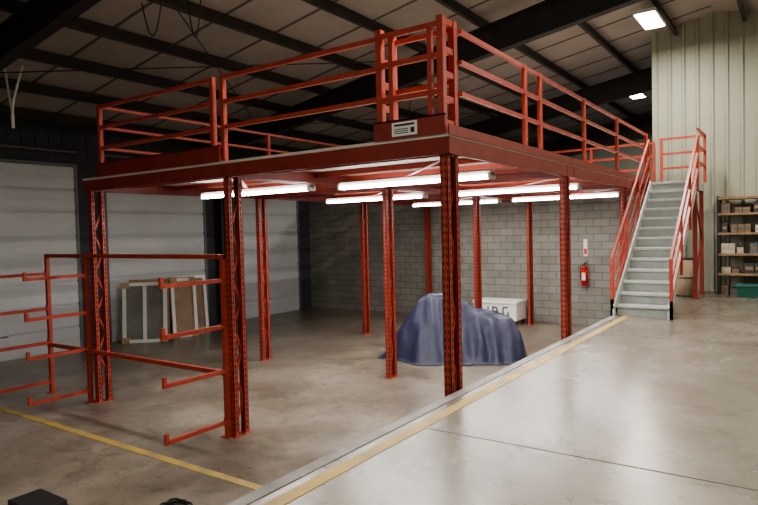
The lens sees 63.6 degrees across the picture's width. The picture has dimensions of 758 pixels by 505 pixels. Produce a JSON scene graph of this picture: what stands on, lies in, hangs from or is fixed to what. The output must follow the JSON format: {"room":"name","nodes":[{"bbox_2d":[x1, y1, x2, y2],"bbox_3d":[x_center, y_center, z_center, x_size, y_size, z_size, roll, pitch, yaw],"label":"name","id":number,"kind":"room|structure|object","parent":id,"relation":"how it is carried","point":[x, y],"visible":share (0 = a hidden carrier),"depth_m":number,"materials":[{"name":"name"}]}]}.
{"room":"warehouse","nodes":[
{"label":"warehouse","id":0,"kind":"room"},
{"bbox_2d":[0,115,313,346],"bbox_3d":[-6.361,-1.476,16.351,0.320,7.400,33.000,0,2,35],"label":"wall","id":1,"kind":"structure","parent":0,"point":[83,140],"depth_m":15.04,"materials":[{"name":"black metal"}]},
{"bbox_2d":[0,144,83,347],"bbox_3d":[-8.244,0.010,13.255,0.090,4.728,3.650,0,2,35],"label":"door track","id":2,"kind":"object","parent":1,"relation":"attached to","point":[77,235],"visible":0.8,"depth_m":14.63,"materials":[{"name":"grey metal"}]},
{"bbox_2d":[0,162,80,361],"bbox_3d":[-8.250,0.199,13.270,0.063,4.350,3.450,0,2,35],"label":"door","id":3,"kind":"structure","parent":2,"relation":"attached to","point":[37,202],"depth_m":13.89,"materials":[{"name":"white metal"}]},
{"bbox_2d":[104,154,208,342],"bbox_3d":[-5.953,-0.156,16.561,0.090,4.728,3.200,0,2,35],"label":"door track","id":4,"kind":"object","parent":1,"relation":"attached to","point":[106,155],"visible":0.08,"depth_m":15.45,"materials":[{"name":"grey metal"}]},
{"bbox_2d":[106,175,204,341],"bbox_3d":[-5.960,0.033,16.575,0.063,4.350,3.000,0,2,35],"label":"door","id":5,"kind":"structure","parent":4,"relation":"attached to","point":[137,223],"depth_m":16.32,"materials":[{"name":"white metal"}]},
{"bbox_2d":[232,198,300,320],"bbox_3d":[-3.620,-0.325,19.928,0.090,4.728,3.000,0,2,35],"label":"door track","id":6,"kind":"object","parent":1,"relation":"attached to","point":[297,207],"visible":0.24,"depth_m":21.07,"materials":[{"name":"grey metal"}]},
{"bbox_2d":[242,198,298,318],"bbox_3d":[-3.626,-0.136,19.942,0.063,4.350,2.800,0,2,35],"label":"door","id":7,"kind":"structure","parent":6,"relation":"attached to","point":[281,214],"depth_m":20.22,"materials":[{"name":"white metal"}]},
{"bbox_2d":[0,307,588,504],"bbox_3d":[-1.511,2.317,13.181,11.900,0.200,33.000,0,2,35],"label":"floor","id":8,"kind":"structure","parent":0,"point":[324,388],"depth_m":9.29,"materials":[{"name":"concrete"}]},
{"bbox_2d":[8,489,68,504],"bbox_3d":[-3.311,2.445,5.878,0.520,0.120,0.395,0,2,35],"label":"tool case","id":9,"kind":"object","parent":8,"relation":"on","point":[40,496],"visible":1,"depth_m":5.90,"materials":[{"name":"plastic"}]},
{"bbox_2d":[0,254,231,445],"bbox_3d":[-4.069,1.233,8.841,4.580,2.380,1.030,0,2,35],"label":"rack","id":10,"kind":"object","parent":8,"relation":"on","point":[210,372],"visible":1,"depth_m":9.01,"materials":[{"name":"red metal"}]},
{"bbox_2d":[0,406,262,489],"bbox_3d":[-3.898,2.440,8.174,10.080,0.004,0.110,0,2,35],"label":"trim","id":11,"kind":"structure","parent":8,"relation":"on","point":[212,473],"depth_m":7.46,"materials":[{"name":"yellow paint"}]},
{"bbox_2d":[122,282,167,342],"bbox_3d":[-5.855,1.500,15.289,1.062,1.499,0.230,-2,2,-8],"label":"frame","id":12,"kind":"object","parent":8,"relation":"on","point":[144,284],"visible":0.87,"depth_m":15.26,"materials":[{"name":"white paint"}]},
{"bbox_2d":[126,285,162,339],"bbox_3d":[-5.856,1.501,15.299,0.892,1.324,0.152,-2,2,-8],"label":"pane","id":13,"kind":"object","parent":12,"relation":"in","point":[134,294],"visible":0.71,"depth_m":15.29,"materials":[{"name":"grey glass"}]},
{"bbox_2d":[121,282,167,343],"bbox_3d":[-5.855,1.500,15.289,1.083,1.501,0.250,-2,2,-8],"label":"protector","id":14,"kind":"object","parent":12,"relation":"attached to","point":[123,285],"visible":0.64,"depth_m":15.22,"materials":[{"name":"cardboard"}]},
{"bbox_2d":[129,279,169,339],"bbox_3d":[-5.822,1.462,15.506,0.955,1.559,0.230,-2,2,-11],"label":"frame","id":15,"kind":"object","parent":8,"relation":"on","point":[145,280],"visible":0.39,"depth_m":15.54,"materials":[{"name":"wood"}]},
{"bbox_2d":[159,498,192,504],"bbox_3d":[-1.731,2.445,5.698,0.912,0.056,0.294,0,2,37],"label":"extension cord","id":16,"kind":"object","parent":8,"relation":"on","point":[171,501],"visible":1,"depth_m":5.96,"materials":[{"name":"black plastic"}]},
{"bbox_2d":[168,276,193,333],"bbox_3d":[-5.179,1.425,16.147,0.680,1.560,0.210,-3,2,-38],"label":"frame","id":17,"kind":"object","parent":8,"relation":"on","point":[188,276],"visible":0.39,"depth_m":15.94,"materials":[{"name":"wood"}]},
{"bbox_2d":[170,278,197,337],"bbox_3d":[-5.107,1.438,16.020,0.658,1.540,0.210,-3,2,-36],"label":"frame","id":18,"kind":"object","parent":8,"relation":"on","point":[173,314],"visible":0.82,"depth_m":15.96,"materials":[{"name":"white paint"}]},
{"bbox_2d":[169,277,198,337],"bbox_3d":[-5.107,1.438,16.020,0.671,1.542,0.230,-3,2,-36],"label":"protector","id":19,"kind":"object","parent":18,"relation":"attached to","point":[174,280],"visible":0.5,"depth_m":16.05,"materials":[{"name":"cardboard"}]},
{"bbox_2d":[174,281,194,332],"bbox_3d":[-5.113,1.438,16.029,0.488,1.365,0.134,-3,2,-36],"label":"pane","id":20,"kind":"object","parent":18,"relation":"attached to","point":[183,296],"visible":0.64,"depth_m":16.02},
{"bbox_2d":[175,275,208,326],"bbox_3d":[-5.096,1.406,16.670,0.835,1.559,0.230,-3,2,-39],"label":"frame","id":21,"kind":"object","parent":8,"relation":"on","point":[195,276],"visible":0.39,"depth_m":16.87,"materials":[{"name":"white paint"}]},
{"bbox_2d":[196,278,205,328],"bbox_3d":[-5.102,1.407,16.678,0.665,1.384,0.152,-3,2,-39],"label":"pane","id":22,"kind":"object","parent":21,"relation":"attached to","point":[199,288],"visible":0.21,"depth_m":16.81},
{"bbox_2d":[83,14,655,437],"bbox_3d":[1.157,-0.185,12.337,6.550,4.730,11.054,0,2,35],"label":"mezzanine","id":23,"kind":"object","parent":8,"relation":"on","point":[430,144],"visible":0.77,"depth_m":8.16,"materials":[{"name":"red paint"}]},
{"bbox_2d":[200,184,315,198],"bbox_3d":[-2.010,-0.974,9.830,2.460,0.105,0.160,0,2,35],"label":"fluorescent light fixture","id":24,"kind":"object","parent":23,"relation":"attached to","point":[301,187],"visible":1,"depth_m":9.59,"materials":[{"name":"white paint"}]},
{"bbox_2d":[325,195,381,203],"label":"fluorescent light fixture","id":25,"kind":"object","parent":23,"relation":"attached to","point":[377,198],"depth_m":12.82,"materials":[{"name":"white paint"}]},
{"bbox_2d":[394,122,413,133],"bbox_3d":[0.254,-1.256,6.181,0.240,0.095,0.002,0,2,35],"label":"print","id":26,"kind":"object","parent":23,"relation":"attached to","point":[399,127],"depth_m":6.18,"materials":[{"name":"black paper"}]},
{"bbox_2d":[393,192,427,199],"label":"fluorescent light fixture","id":27,"kind":"object","parent":23,"relation":"attached to","point":[410,195],"depth_m":12.02,"materials":[{"name":"white paint"}]},
{"bbox_2d":[337,170,495,189],"bbox_3d":[0.433,-0.986,8.441,2.460,0.105,0.160,0,2,35],"label":"fluorescent light fixture","id":28,"kind":"object","parent":23,"relation":"attached to","point":[489,174],"visible":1,"depth_m":8.38,"materials":[{"name":"white paint"}]},
{"bbox_2d":[412,201,440,206],"label":"fluorescent light fixture","id":29,"kind":"object","parent":23,"relation":"attached to","point":[423,203],"depth_m":15.89,"materials":[{"name":"white paint"}]},
{"bbox_2d":[459,200,471,203],"label":"fluorescent light fixture","id":30,"kind":"object","parent":23,"relation":"attached to","point":[460,201],"depth_m":15.25,"materials":[{"name":"white paint"}]},
{"bbox_2d":[480,198,500,202],"label":"fluorescent light fixture","id":31,"kind":"object","parent":23,"relation":"attached to","point":[496,200],"depth_m":14.87,"materials":[{"name":"white paint"}]},
{"bbox_2d":[459,183,581,195],"bbox_3d":[2.378,-1.118,10.983,2.460,0.105,0.160,0,2,35],"label":"fluorescent light fixture","id":32,"kind":"object","parent":23,"relation":"attached to","point":[552,187],"visible":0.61,"depth_m":10.88,"materials":[{"name":"white paint"}]},
{"bbox_2d":[511,195,558,201],"label":"fluorescent light fixture","id":33,"kind":"object","parent":23,"relation":"attached to","point":[549,197],"depth_m":14.19,"materials":[{"name":"white paint"}]},
{"bbox_2d":[570,192,618,198],"label":"fluorescent light fixture","id":34,"kind":"object","parent":23,"relation":"attached to","point":[572,196],"depth_m":13.42,"materials":[{"name":"white paint"}]},
{"bbox_2d":[0,0,746,322],"bbox_3d":[2.198,-1.516,10.461,20.504,7.465,33.070,0,2,35],"label":"framing","id":35,"kind":"object","parent":8,"relation":"on","point":[31,22],"visible":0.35,"depth_m":12.92,"materials":[{"name":"brown metal"}]},
{"bbox_2d":[141,0,200,37],"bbox_3d":[-3.096,-3.558,9.092,1.183,0.808,0.141,-1,2,21],"label":"hanging cable","id":36,"kind":"object","parent":35,"relation":"hanging from","point":[161,0],"visible":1,"depth_m":9.04,"materials":[{"name":"black plastic"}]},
{"bbox_2d":[377,293,526,365],"bbox_3d":[1.497,1.489,12.773,3.083,1.327,2.070,-1,2,6],"label":"tarp","id":37,"kind":"object","parent":8,"relation":"on","point":[489,337],"visible":0.77,"depth_m":12.13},
{"bbox_2d":[473,297,526,324],"bbox_3d":[3.352,1.639,17.082,1.350,0.660,0.840,0,2,35],"label":"crate","id":38,"kind":"object","parent":8,"relation":"on","point":[515,309],"visible":0.56,"depth_m":16.72,"materials":[{"name":"white plastic"}]},
{"bbox_2d":[487,306,508,315],"bbox_3d":[3.253,1.609,16.720,0.625,0.275,0.004,0,2,35],"label":"print","id":39,"kind":"object","parent":38,"relation":"attached to","point":[501,309],"depth_m":16.68},
{"bbox_2d":[0,0,757,149],"bbox_3d":[2.111,-4.309,10.338,21.100,2.310,33.000,0,2,35],"label":"ceiling","id":40,"kind":"structure","parent":0,"point":[571,49],"depth_m":13.23,"materials":[{"name":"beige metal"}]},
{"bbox_2d":[4,65,22,127],"bbox_3d":[-6.566,-2.787,10.972,0.488,1.106,0.101,-1,2,22],"label":"rope","id":41,"kind":"object","parent":40,"relation":"hanging from","point":[21,67],"visible":0.95,"depth_m":10.95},
{"bbox_2d":[630,93,646,98],"bbox_3d":[7.971,-5.121,19.023,0.440,0.452,1.200,0,2,35],"label":"light","id":42,"kind":"object","parent":40,"relation":"hanging from","point":[642,95],"visible":0.24,"depth_m":19.23,"materials":[{"name":"white paint"}]},
{"bbox_2d":[632,0,665,29],"bbox_3d":[5.719,-5.128,12.911,0.440,0.474,1.200,0,2,35],"label":"light","id":43,"kind":"object","parent":40,"relation":"hanging from","point":[648,18],"visible":0.88,"depth_m":12.75,"materials":[{"name":"white paint"}]},
{"bbox_2d":[248,291,757,504],"bbox_3d":[7.025,1.802,7.240,8.900,1.220,33.000,0,2,35],"label":"floor","id":44,"kind":"structure","parent":0,"point":[680,406],"depth_m":4.75,"materials":[{"name":"concrete"}]},
{"bbox_2d":[226,315,618,504],"bbox_3d":[0.568,1.456,5.669,0.105,0.126,23.100,0,2,35],"label":"trim","id":45,"kind":"structure","parent":44,"relation":"attached to","point":[287,479],"depth_m":4.86,"materials":[{"name":"metal"}]},
{"bbox_2d":[263,316,628,504],"bbox_3d":[2.940,1.236,8.763,0.110,0.004,12.900,0,2,35],"label":"floor marking line","id":46,"kind":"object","parent":44,"relation":"on","point":[313,483],"depth_m":4.85,"materials":[{"name":"yellow paint"}]},
{"bbox_2d":[427,299,757,490],"bbox_3d":[4.316,1.395,3.069,8.600,0.002,23.100,0,2,35],"label":"joint","id":47,"kind":"object","parent":44,"relation":"attached to","point":[676,299],"depth_m":4.29,"materials":[{"name":"grey concrete"}]},
{"bbox_2d":[610,128,706,319],"bbox_3d":[5.784,-0.711,12.400,1.015,3.787,4.570,0,2,35],"label":"metal staircase","id":48,"kind":"structure","parent":44,"relation":"on","point":[668,209],"depth_m":11.96,"materials":[{"name":"grey metal"}]},
{"bbox_2d":[676,258,692,297],"bbox_3d":[6.804,0.555,13.540,0.412,0.860,0.412,0,2,35],"label":"drum","id":49,"kind":"object","parent":44,"relation":"on","point":[685,284],"visible":0.56,"depth_m":13.36,"materials":[{"name":"cardboard"}]},
{"bbox_2d":[716,196,757,294],"bbox_3d":[9.223,-0.178,13.206,3.330,2.230,0.625,0,2,35],"label":"shelving","id":50,"kind":"object","parent":44,"relation":"on","point":[723,209],"visible":0.92,"depth_m":13.78,"materials":[{"name":"metal"}]},
{"bbox_2d":[735,283,757,297],"bbox_3d":[8.053,0.830,13.236,0.580,0.270,0.460,0,2,35],"label":"tub","id":51,"kind":"object","parent":44,"relation":"on","point":[744,290],"visible":1,"depth_m":13.12,"materials":[{"name":"plastic"}]},
{"bbox_2d":[309,10,757,325],"bbox_3d":[5.985,-1.908,15.926,20.500,7.700,0.250,0,2,35],"label":"wall","id":52,"kind":"structure","parent":0,"point":[335,253],"depth_m":16.11,"materials":[{"name":"concrete"}]},
{"bbox_2d":[580,261,587,285],"bbox_3d":[5.441,0.546,16.171,0.209,0.666,0.194,-2,2,-15],"label":"fire extinguisher","id":53,"kind":"object","parent":52,"relation":"attached to","point":[584,270],"visible":1,"depth_m":16.11,"materials":[{"name":"red metal"}]},
{"bbox_2d":[583,239,587,255],"bbox_3d":[5.484,-0.130,16.236,0.100,0.450,0.014,0,2,35],"label":"sign","id":54,"kind":"object","parent":52,"relation":"attached to","point":[584,240],"visible":1,"depth_m":16.23,"materials":[{"name":"white plastic"}]},
{"bbox_2d":[537,114,652,179],"bbox_3d":[11.613,-2.365,24.047,21.100,7.800,0.230,0,2,35],"label":"wall","id":55,"kind":"structure","parent":0,"point":[624,164],"depth_m":25.00,"materials":[{"name":"beige metal"}]}
]}

